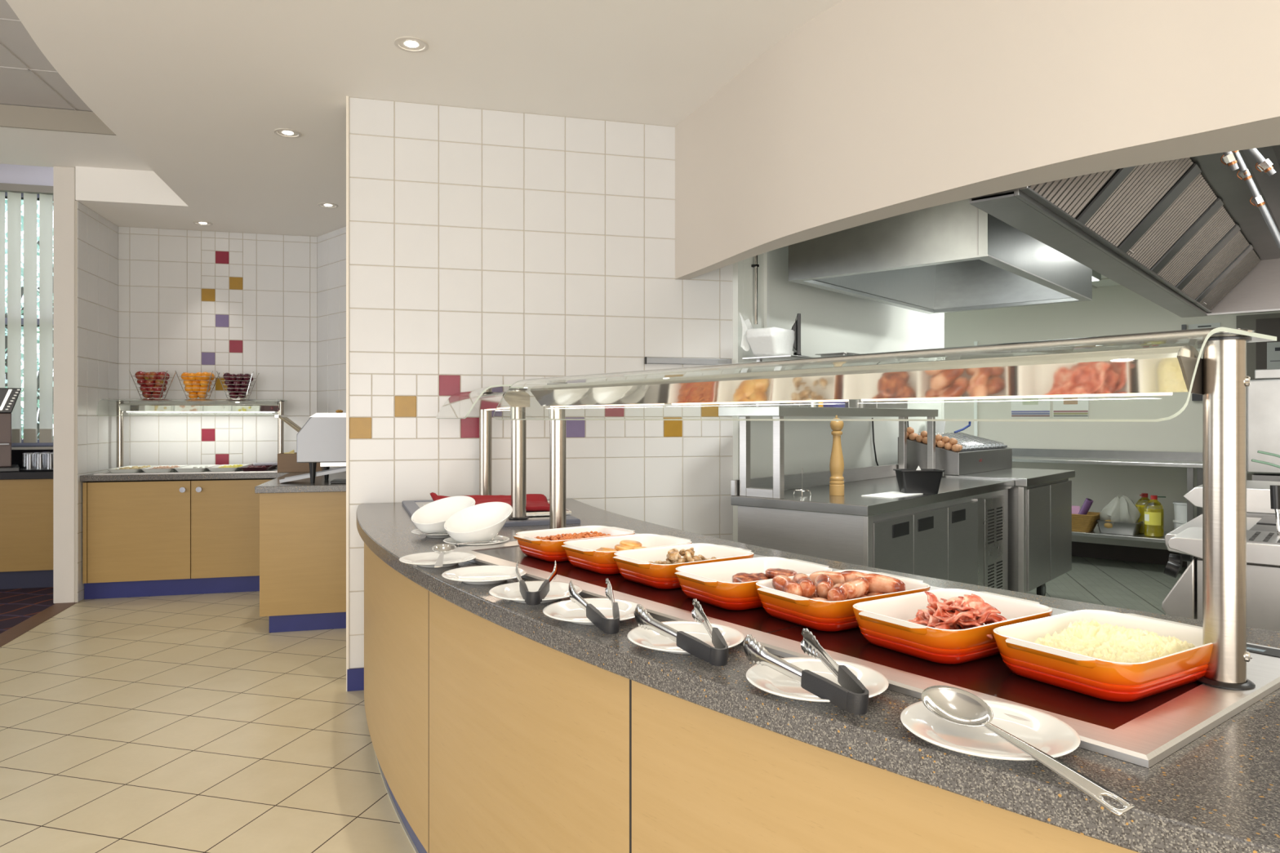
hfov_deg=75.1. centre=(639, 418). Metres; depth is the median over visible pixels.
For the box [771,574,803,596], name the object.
sausage
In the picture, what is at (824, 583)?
sausage
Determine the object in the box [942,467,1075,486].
countertop
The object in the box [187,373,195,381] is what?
orange
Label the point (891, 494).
paper sheet
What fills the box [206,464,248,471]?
pan
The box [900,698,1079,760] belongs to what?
plate
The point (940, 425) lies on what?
dispenser
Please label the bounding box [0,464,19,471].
drip tray
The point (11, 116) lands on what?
trim
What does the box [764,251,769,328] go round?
pipe
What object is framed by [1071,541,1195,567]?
baseboard
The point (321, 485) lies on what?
countertop
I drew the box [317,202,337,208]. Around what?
recessed light
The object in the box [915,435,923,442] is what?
egg
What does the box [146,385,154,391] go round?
apple
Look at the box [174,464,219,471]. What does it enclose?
pan
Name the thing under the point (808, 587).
sausage
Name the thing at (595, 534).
beans
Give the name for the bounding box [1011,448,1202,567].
steel table
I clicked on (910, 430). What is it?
egg
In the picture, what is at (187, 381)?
orange
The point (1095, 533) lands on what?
shelf
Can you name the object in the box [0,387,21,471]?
coffee machine
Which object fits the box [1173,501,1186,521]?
tub
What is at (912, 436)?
egg
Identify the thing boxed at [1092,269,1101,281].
fitting
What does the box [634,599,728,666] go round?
serving tongs
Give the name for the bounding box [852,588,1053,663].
baking dish
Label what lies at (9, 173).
wall
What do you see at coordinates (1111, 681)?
baking dish
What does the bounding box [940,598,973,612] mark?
bacon rasher
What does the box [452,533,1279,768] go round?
hot plate
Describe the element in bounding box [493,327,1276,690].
gantry
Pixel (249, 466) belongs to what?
food
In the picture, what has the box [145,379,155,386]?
apple
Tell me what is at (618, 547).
slice
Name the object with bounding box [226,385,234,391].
plum
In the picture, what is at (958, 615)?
bacon rasher
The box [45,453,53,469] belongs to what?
drinking glass
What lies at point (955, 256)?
extraction hood
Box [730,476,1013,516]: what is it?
countertop
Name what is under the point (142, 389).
apple
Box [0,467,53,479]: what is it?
countertop
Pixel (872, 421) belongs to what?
power cable
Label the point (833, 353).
pan
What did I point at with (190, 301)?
wall
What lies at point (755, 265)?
pipe
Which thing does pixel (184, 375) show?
orange
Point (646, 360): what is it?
shelf
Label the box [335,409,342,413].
crumbs
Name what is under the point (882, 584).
sausage
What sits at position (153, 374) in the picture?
apple
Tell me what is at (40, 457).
drinking glass
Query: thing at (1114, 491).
wall
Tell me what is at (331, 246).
wall
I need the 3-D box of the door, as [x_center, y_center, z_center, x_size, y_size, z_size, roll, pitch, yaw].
[5.203,0.208,6.408,1.000,2.080,0.070,0,0,41]
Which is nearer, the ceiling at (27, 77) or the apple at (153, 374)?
the ceiling at (27, 77)
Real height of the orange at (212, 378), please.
0.066 m
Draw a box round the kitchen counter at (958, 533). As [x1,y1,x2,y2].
[730,463,1013,590]
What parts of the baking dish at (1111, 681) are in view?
handle, handle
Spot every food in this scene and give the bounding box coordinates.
[115,465,151,469]
[151,465,180,468]
[192,466,211,468]
[218,464,243,467]
[247,465,272,467]
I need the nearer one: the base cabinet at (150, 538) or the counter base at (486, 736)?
the counter base at (486, 736)
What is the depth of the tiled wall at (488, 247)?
4.00 m
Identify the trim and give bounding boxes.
[0,104,115,135]
[0,602,76,647]
[346,96,349,691]
[942,312,944,433]
[973,341,977,437]
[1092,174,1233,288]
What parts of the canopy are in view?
panel, plain panel, gutter rail, plain panel, plain panel, plain panel, plain panel, panel, ridge panel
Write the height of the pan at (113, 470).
0.028 m
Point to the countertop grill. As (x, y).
(976, 455)
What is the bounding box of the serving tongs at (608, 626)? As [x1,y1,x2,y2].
[568,577,619,634]
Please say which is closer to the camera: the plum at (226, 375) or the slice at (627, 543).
the slice at (627, 543)
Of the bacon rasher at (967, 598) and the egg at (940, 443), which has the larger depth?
the egg at (940, 443)
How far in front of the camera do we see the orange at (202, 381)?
6.20 m
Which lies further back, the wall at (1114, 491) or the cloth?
the wall at (1114, 491)
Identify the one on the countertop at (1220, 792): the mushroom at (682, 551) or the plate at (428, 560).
the plate at (428, 560)
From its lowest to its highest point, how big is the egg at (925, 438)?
0.047 m
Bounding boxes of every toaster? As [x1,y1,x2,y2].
[275,413,346,483]
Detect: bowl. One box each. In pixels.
[411,495,475,534]
[431,543,456,554]
[444,502,512,543]
[488,539,504,543]
[746,327,795,356]
[920,685,993,727]
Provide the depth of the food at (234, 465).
6.25 m
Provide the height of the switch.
0.070 m
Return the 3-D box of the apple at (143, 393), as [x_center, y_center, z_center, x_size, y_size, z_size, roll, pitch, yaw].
[-3.639,-0.182,6.142,0.061,0.066,0.062,0,0,-37]
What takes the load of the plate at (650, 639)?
on the countertop at (1220, 792)
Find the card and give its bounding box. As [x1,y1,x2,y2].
[1071,505,1079,514]
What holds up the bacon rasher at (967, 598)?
on the bacon rasher at (965, 624)
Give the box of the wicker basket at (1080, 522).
[1071,511,1102,532]
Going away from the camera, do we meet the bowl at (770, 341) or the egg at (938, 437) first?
the bowl at (770, 341)
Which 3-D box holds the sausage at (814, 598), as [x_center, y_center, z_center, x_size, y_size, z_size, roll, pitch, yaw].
[0.343,0.351,1.528,0.036,0.039,0.086,0,0,-42]
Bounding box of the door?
[1235,312,1279,480]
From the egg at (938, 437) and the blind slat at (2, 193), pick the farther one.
the blind slat at (2, 193)
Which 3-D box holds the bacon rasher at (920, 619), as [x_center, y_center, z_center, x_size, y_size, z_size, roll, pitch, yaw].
[0.488,0.350,1.430,0.045,0.027,0.107,0,0,29]
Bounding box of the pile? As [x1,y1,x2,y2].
[253,462,277,466]
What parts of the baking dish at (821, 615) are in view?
handle, handle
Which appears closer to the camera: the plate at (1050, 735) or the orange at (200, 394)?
the plate at (1050, 735)
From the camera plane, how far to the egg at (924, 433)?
5.37 m
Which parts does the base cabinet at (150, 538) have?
door, door knob, door knob, door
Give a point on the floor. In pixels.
(171, 723)
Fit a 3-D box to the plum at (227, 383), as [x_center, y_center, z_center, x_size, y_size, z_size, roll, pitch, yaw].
[-3.093,-0.272,6.255,0.053,0.055,0.056,0,0,1]
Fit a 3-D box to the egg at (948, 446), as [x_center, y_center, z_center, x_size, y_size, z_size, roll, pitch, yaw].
[1.948,0.176,5.260,0.050,0.047,0.048,0,0,-9]
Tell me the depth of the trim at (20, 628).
5.08 m
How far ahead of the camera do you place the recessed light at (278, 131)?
4.29 m
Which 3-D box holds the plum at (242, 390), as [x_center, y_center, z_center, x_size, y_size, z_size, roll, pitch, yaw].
[-2.997,-0.222,6.290,0.055,0.056,0.057,0,0,-1]
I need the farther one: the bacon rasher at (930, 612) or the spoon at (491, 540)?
the spoon at (491, 540)
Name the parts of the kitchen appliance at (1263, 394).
plate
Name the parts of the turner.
blade stem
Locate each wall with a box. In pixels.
[0,163,53,186]
[11,445,53,449]
[53,165,118,603]
[118,226,317,466]
[317,226,346,468]
[349,97,733,668]
[675,0,1279,279]
[732,245,942,542]
[944,284,1279,550]
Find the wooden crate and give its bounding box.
[277,452,323,472]
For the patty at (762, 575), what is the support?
in the baking dish at (709, 583)
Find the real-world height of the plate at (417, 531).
0.018 m
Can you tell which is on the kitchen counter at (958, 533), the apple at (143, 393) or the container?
the container
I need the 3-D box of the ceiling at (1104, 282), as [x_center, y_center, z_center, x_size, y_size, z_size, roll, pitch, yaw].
[2.328,-1.222,5.358,5.700,0.100,5.640,0,0,41]
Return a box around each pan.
[106,465,158,473]
[140,465,187,472]
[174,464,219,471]
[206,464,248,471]
[239,464,277,471]
[814,352,859,356]
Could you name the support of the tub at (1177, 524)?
on the steel table
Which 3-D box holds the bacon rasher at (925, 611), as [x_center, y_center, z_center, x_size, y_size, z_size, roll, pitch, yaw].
[0.517,0.350,1.429,0.047,0.020,0.115,0,0,6]
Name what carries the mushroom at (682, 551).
on the mushroom
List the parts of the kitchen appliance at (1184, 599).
control knob, grill plate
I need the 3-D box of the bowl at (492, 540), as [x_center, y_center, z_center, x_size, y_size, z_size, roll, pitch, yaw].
[-0.432,0.373,2.511,0.052,0.010,0.036,0,0,-32]
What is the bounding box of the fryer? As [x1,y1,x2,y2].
[1183,480,1279,518]
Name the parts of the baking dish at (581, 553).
handle, handle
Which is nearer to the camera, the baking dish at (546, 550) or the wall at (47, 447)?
the baking dish at (546, 550)
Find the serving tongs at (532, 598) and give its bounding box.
[515,560,557,605]
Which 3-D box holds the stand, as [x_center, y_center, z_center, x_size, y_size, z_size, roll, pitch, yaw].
[0.779,0.302,3.996,0.075,0.129,0.075,0,0,41]
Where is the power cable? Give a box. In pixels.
[871,421,878,466]
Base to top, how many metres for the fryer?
0.910 m
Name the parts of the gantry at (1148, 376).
post, post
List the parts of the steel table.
leg, leg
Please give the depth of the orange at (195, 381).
6.18 m
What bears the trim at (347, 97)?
attached to the tiled wall at (488, 247)
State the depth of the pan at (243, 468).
6.08 m
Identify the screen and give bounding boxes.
[791,313,808,356]
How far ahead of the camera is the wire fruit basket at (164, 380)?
6.11 m
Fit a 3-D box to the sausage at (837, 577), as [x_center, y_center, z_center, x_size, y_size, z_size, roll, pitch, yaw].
[0.376,0.322,1.652,0.089,0.038,0.037,0,0,36]
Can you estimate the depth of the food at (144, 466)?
6.07 m
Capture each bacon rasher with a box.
[906,609,929,625]
[921,608,929,618]
[924,591,964,629]
[924,602,946,627]
[926,605,977,629]
[927,601,953,629]
[934,616,964,626]
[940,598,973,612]
[942,596,964,612]
[944,593,984,616]
[944,604,979,625]
[945,597,1000,624]
[955,619,984,627]
[956,594,981,624]
[963,609,982,621]
[983,613,999,624]
[984,613,1007,624]
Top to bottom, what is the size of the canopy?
0.467 m
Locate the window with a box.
[4,191,53,447]
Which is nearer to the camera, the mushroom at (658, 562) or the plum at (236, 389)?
the mushroom at (658, 562)
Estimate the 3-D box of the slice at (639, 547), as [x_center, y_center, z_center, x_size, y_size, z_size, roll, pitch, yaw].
[0.003,0.345,2.135,0.059,0.026,0.059,0,0,-8]
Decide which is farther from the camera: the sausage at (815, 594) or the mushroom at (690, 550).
the mushroom at (690, 550)
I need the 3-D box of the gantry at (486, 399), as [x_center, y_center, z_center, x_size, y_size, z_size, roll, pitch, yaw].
[-0.614,0.124,3.408,0.338,0.499,0.930,0,0,-20]
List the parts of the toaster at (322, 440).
leg, leg, trim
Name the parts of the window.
pane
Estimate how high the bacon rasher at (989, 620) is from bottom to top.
0.031 m
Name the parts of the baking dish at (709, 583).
handle, handle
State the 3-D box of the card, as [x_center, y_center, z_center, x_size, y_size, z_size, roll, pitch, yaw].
[3.700,0.800,7.106,0.100,0.110,0.008,0,0,41]
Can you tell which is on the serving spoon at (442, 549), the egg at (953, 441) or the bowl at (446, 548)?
the bowl at (446, 548)
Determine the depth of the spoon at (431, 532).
2.67 m
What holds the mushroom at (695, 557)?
on the baking dish at (634, 566)
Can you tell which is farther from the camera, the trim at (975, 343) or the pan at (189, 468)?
the trim at (975, 343)
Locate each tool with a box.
[1251,458,1279,468]
[1257,450,1279,457]
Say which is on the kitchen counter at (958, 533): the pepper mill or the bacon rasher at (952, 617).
the pepper mill
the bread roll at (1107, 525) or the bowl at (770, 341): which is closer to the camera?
the bowl at (770, 341)
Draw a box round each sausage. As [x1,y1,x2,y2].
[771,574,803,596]
[792,573,815,597]
[808,570,845,585]
[810,597,827,600]
[813,587,827,599]
[814,573,834,599]
[826,582,848,601]
[840,570,866,582]
[843,577,869,599]
[863,573,905,593]
[865,591,885,596]
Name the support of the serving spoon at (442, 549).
on the plate at (428, 560)
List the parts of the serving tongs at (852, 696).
arm, arm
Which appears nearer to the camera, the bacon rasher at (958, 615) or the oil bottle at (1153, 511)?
the bacon rasher at (958, 615)
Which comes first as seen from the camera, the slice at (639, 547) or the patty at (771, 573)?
the patty at (771, 573)
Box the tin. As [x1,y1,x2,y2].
[1095,517,1142,535]
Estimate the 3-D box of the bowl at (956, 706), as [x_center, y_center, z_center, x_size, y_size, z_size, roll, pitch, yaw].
[0.387,0.358,1.018,0.064,0.018,0.102,-15,12,-19]
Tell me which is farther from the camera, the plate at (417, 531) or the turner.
the plate at (417, 531)
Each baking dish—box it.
[513,525,635,562]
[561,533,692,574]
[613,542,754,589]
[674,556,832,610]
[755,569,930,631]
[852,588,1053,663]
[992,609,1213,702]
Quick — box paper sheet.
[861,491,922,497]
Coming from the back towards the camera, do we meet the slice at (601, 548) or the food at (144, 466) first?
the food at (144, 466)
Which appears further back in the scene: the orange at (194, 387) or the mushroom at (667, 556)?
the orange at (194, 387)
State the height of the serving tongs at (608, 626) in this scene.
0.059 m
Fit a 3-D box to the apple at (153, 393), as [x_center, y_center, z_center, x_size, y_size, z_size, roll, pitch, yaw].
[-3.577,-0.177,6.157,0.060,0.058,0.056,0,0,12]
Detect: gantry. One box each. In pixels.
[96,398,287,467]
[435,384,528,519]
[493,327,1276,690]
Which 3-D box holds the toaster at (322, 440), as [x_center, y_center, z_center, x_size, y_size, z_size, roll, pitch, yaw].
[-1.877,0.178,5.173,0.670,0.423,0.364,0,0,-14]
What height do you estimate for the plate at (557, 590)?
0.018 m
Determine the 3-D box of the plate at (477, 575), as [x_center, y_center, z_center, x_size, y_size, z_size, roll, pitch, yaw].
[-0.374,0.380,2.000,0.200,0.018,0.200,0,0,-14]
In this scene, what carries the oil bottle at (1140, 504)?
on the steel table
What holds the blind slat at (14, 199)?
hanging from the blind rail at (4, 187)
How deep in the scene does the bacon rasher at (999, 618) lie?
1.39 m
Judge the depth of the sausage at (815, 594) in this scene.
1.63 m
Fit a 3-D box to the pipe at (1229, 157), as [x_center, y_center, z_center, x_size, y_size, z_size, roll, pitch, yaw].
[1.883,-0.878,2.682,0.092,0.160,0.036,0,0,-4]
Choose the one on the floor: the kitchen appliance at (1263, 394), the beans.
the kitchen appliance at (1263, 394)
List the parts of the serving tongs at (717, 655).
arm, arm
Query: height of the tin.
0.100 m
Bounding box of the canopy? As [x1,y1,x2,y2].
[969,144,1279,317]
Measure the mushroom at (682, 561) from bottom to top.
0.022 m
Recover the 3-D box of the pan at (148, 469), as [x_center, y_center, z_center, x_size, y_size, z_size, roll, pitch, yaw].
[-3.488,0.370,6.123,0.208,0.028,0.480,0,0,-14]
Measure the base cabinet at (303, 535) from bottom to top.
0.818 m
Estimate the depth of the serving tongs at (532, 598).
1.72 m
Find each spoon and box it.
[419,532,447,534]
[431,543,456,567]
[455,539,504,544]
[920,685,1134,816]
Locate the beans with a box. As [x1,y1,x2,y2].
[534,530,610,540]
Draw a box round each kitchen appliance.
[1161,527,1279,631]
[1246,368,1279,481]
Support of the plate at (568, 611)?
on the countertop at (1220, 792)
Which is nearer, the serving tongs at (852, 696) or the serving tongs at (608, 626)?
the serving tongs at (852, 696)
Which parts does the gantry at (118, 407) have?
post, post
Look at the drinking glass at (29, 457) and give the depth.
6.15 m
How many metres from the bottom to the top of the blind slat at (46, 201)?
1.975 m
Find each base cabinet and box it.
[0,449,53,589]
[82,478,275,599]
[259,491,346,632]
[942,467,1075,595]
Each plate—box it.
[399,551,475,568]
[411,528,450,537]
[441,565,526,584]
[443,535,509,546]
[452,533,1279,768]
[488,581,582,603]
[542,598,645,625]
[626,621,744,654]
[746,657,888,702]
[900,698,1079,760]
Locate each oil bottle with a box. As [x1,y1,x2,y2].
[1134,493,1150,533]
[1143,495,1165,537]
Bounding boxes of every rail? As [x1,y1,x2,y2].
[0,182,53,195]
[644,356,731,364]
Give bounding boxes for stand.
[793,467,810,495]
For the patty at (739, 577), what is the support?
on the patty
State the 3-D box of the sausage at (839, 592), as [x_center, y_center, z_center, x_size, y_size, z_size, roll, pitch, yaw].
[0.368,0.324,1.538,0.034,0.034,0.082,0,0,23]
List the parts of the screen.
panel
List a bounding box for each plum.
[222,373,231,379]
[224,379,232,386]
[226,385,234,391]
[229,391,236,398]
[230,373,236,380]
[232,379,240,386]
[234,386,239,391]
[235,373,243,380]
[237,391,245,398]
[239,386,247,392]
[240,381,248,386]
[242,373,250,380]
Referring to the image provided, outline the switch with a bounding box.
[1181,324,1186,329]
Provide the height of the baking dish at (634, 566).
0.061 m
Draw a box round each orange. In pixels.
[181,372,188,379]
[183,378,192,386]
[184,385,192,392]
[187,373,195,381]
[188,391,198,398]
[191,379,199,385]
[192,384,200,392]
[195,372,202,381]
[197,391,206,397]
[200,379,208,386]
[200,385,208,392]
[201,372,210,380]
[208,372,214,380]
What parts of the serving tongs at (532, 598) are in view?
arm, arm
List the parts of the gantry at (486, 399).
post, post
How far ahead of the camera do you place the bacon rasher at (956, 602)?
1.40 m
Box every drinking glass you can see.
[22,453,26,469]
[25,453,35,469]
[35,453,45,469]
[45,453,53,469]
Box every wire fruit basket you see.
[128,369,175,399]
[174,370,219,399]
[216,371,259,399]
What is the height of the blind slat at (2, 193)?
1.975 m
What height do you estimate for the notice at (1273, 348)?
0.270 m
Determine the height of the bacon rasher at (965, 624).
0.037 m
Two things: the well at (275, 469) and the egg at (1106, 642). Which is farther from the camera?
the well at (275, 469)
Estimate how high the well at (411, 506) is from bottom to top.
0.016 m
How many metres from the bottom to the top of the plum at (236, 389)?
0.054 m
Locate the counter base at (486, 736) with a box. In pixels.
[364,542,1138,852]
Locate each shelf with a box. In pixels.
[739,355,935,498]
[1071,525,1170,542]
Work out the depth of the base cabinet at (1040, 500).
5.15 m
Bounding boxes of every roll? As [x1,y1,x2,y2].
[1078,497,1093,515]
[1104,520,1114,528]
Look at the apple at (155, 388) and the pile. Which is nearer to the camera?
the apple at (155, 388)
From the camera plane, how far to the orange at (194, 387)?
6.19 m
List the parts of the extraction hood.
edge trim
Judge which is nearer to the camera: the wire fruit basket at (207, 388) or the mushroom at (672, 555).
the mushroom at (672, 555)
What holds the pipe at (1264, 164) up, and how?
attached to the canopy
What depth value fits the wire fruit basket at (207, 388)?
6.18 m
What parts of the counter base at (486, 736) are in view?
panel, panel, panel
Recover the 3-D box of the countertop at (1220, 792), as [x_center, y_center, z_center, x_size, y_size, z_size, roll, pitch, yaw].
[0.325,0.411,2.065,1.392,0.043,4.721,0,0,-38]
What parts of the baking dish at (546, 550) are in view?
handle, handle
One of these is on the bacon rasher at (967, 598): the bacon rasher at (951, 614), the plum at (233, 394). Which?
the bacon rasher at (951, 614)
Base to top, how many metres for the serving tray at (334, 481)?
0.012 m
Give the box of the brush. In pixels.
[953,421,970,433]
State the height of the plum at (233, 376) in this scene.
0.053 m
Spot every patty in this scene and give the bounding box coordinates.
[732,573,763,582]
[751,573,769,579]
[764,568,797,578]
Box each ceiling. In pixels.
[0,0,93,111]
[0,126,153,171]
[5,0,842,236]
[1092,157,1247,287]
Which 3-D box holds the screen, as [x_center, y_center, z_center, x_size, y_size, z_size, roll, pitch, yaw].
[0.806,-0.413,4.245,0.140,0.215,0.237,0,0,35]
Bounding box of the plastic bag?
[739,312,753,351]
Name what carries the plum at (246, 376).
on the plum at (245, 384)
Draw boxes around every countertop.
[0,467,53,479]
[80,468,346,493]
[356,498,1279,852]
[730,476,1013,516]
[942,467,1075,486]
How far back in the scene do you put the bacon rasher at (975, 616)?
1.35 m
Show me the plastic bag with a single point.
(746, 324)
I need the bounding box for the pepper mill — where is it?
[829,421,844,495]
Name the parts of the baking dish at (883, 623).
handle, handle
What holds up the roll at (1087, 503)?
in the wicker basket at (1080, 522)
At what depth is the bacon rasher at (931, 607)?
1.38 m
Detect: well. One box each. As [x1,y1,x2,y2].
[93,467,277,475]
[401,499,580,526]
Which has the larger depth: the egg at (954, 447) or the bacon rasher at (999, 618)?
the egg at (954, 447)
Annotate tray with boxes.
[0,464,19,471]
[19,468,53,471]
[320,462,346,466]
[330,479,346,483]
[422,500,571,517]
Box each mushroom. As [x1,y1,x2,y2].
[653,560,662,564]
[666,554,673,564]
[668,551,679,559]
[674,551,680,561]
[677,559,684,563]
[679,549,685,556]
[683,551,691,560]
[684,549,693,557]
[692,555,701,559]
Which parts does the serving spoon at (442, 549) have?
spoon handle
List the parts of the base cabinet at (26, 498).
panel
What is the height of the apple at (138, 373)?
0.066 m
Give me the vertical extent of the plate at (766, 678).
0.018 m
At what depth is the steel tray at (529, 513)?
3.18 m
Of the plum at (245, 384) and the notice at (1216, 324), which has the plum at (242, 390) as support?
the plum at (245, 384)
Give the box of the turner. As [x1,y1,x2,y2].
[1270,484,1279,534]
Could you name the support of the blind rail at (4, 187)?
attached to the wall at (9, 173)
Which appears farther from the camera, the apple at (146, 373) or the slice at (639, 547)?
the apple at (146, 373)
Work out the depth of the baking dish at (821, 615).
1.50 m
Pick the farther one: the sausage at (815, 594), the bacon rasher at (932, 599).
the sausage at (815, 594)
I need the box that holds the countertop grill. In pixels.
[897,431,1012,475]
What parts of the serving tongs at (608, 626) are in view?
arm, arm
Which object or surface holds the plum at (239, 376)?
on the plum at (234, 383)
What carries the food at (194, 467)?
in the pan at (189, 468)
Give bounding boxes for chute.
[279,466,346,483]
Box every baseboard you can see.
[346,667,364,691]
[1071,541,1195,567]
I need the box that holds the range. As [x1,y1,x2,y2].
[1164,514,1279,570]
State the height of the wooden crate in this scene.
0.135 m
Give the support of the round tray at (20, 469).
on the base cabinet at (26, 498)
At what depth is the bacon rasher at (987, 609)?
1.39 m
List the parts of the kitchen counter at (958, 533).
door, door handle, door handle, door, door handle, door, vent panel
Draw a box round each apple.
[134,371,144,379]
[137,378,146,385]
[139,384,147,391]
[142,391,151,398]
[143,372,150,379]
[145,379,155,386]
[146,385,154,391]
[149,371,157,381]
[151,391,160,398]
[153,385,162,392]
[154,378,164,386]
[156,371,165,379]
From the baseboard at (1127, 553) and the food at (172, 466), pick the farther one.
the baseboard at (1127, 553)
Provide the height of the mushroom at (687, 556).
0.025 m
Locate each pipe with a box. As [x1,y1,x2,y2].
[751,255,759,324]
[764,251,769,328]
[1220,151,1239,171]
[1231,150,1279,248]
[1246,147,1275,176]
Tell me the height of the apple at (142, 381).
0.064 m
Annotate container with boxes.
[893,466,945,493]
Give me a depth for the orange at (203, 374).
6.19 m
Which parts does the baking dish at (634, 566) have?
handle, handle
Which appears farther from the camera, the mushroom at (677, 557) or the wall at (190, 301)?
the wall at (190, 301)
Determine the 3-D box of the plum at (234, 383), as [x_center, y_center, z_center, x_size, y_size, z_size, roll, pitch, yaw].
[-3.037,-0.267,6.269,0.057,0.056,0.055,0,0,23]
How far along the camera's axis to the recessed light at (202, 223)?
6.27 m
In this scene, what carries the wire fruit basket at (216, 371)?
on the gantry at (118, 407)
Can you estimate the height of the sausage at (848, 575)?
0.040 m
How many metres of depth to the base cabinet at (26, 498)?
6.08 m
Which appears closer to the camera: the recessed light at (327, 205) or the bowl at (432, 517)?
the bowl at (432, 517)
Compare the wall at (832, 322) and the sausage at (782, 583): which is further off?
the wall at (832, 322)
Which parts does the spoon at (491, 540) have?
spoon handle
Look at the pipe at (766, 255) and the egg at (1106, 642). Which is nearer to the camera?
the egg at (1106, 642)
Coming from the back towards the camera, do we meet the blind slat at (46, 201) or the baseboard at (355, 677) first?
the blind slat at (46, 201)
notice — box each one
[1188,322,1220,329]
[1266,342,1279,368]
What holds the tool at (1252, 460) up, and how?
on the fryer
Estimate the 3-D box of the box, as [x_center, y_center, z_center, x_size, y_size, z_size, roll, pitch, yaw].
[4.645,-0.182,6.910,0.100,0.070,0.040,0,0,41]
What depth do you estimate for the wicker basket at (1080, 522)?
7.00 m
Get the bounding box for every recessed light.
[193,221,213,225]
[273,128,301,137]
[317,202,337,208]
[394,35,428,52]
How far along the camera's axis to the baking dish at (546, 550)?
2.26 m
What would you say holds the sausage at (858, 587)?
on the sausage
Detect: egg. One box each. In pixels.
[906,426,914,434]
[908,433,915,439]
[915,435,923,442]
[920,431,927,437]
[922,436,927,444]
[935,434,942,441]
[936,440,945,447]
[941,435,950,443]
[943,442,951,449]
[948,437,957,444]
[951,444,959,451]
[1035,619,1195,662]
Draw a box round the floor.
[0,555,1186,852]
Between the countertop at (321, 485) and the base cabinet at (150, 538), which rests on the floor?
the base cabinet at (150, 538)
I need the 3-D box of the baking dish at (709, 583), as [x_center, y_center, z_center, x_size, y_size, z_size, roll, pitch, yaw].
[0.241,0.349,1.764,0.334,0.061,0.218,0,0,-32]
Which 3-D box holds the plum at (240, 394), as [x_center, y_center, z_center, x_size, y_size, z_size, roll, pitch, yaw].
[-3.013,-0.180,6.299,0.056,0.056,0.058,0,0,-21]
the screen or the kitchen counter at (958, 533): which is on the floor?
the kitchen counter at (958, 533)
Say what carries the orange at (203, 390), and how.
in the wire fruit basket at (207, 388)
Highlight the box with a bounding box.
[1191,393,1202,400]
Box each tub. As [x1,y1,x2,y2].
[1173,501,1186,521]
[1173,520,1186,529]
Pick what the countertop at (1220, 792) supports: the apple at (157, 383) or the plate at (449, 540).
the plate at (449, 540)
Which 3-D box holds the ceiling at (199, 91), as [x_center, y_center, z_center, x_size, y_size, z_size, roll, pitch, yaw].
[-0.231,-1.688,2.729,5.483,0.428,9.400,0,0,-14]
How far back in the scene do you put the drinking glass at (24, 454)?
6.19 m
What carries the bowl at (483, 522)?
on the plate at (449, 540)
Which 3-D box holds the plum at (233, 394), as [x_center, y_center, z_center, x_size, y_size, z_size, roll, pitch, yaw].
[-3.075,-0.178,6.286,0.053,0.050,0.053,0,0,35]
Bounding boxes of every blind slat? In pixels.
[0,191,4,387]
[7,191,21,443]
[23,192,37,443]
[39,193,53,443]
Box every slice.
[595,547,616,551]
[614,544,634,551]
[619,540,641,546]
[632,546,646,549]
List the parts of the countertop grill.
lid rail, lid rail, lid rail, lid rail, tub lid, tub lid, lid rail, tub lid, tub lid, lid rail, tub lid, tub lid, lid rail, lid rail, tub lid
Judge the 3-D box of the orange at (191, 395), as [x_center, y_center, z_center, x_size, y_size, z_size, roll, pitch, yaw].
[-3.339,-0.174,6.221,0.063,0.065,0.066,0,0,28]
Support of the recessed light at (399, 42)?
in the ceiling at (199, 91)
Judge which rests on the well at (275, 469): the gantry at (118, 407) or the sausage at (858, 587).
the gantry at (118, 407)
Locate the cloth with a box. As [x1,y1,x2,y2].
[430,492,549,511]
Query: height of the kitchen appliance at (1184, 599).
0.847 m
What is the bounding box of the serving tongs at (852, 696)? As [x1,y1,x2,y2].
[742,628,868,715]
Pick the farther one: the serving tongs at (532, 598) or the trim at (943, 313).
the trim at (943, 313)
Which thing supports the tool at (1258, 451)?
on the fryer
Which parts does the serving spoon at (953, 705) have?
spoon handle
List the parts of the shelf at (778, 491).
leg, foot rail, leg, leg, leg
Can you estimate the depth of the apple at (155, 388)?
6.12 m
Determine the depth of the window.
6.67 m
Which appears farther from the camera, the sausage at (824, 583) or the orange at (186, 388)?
the orange at (186, 388)
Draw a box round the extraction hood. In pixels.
[788,198,1092,314]
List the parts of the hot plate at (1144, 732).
glass plate, glass plate, glass plate, control panel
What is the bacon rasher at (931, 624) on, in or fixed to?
on the bacon rasher at (920, 619)
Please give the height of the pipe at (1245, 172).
0.379 m
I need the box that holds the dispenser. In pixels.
[924,421,945,434]
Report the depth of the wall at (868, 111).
2.56 m
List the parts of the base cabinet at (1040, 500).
door, door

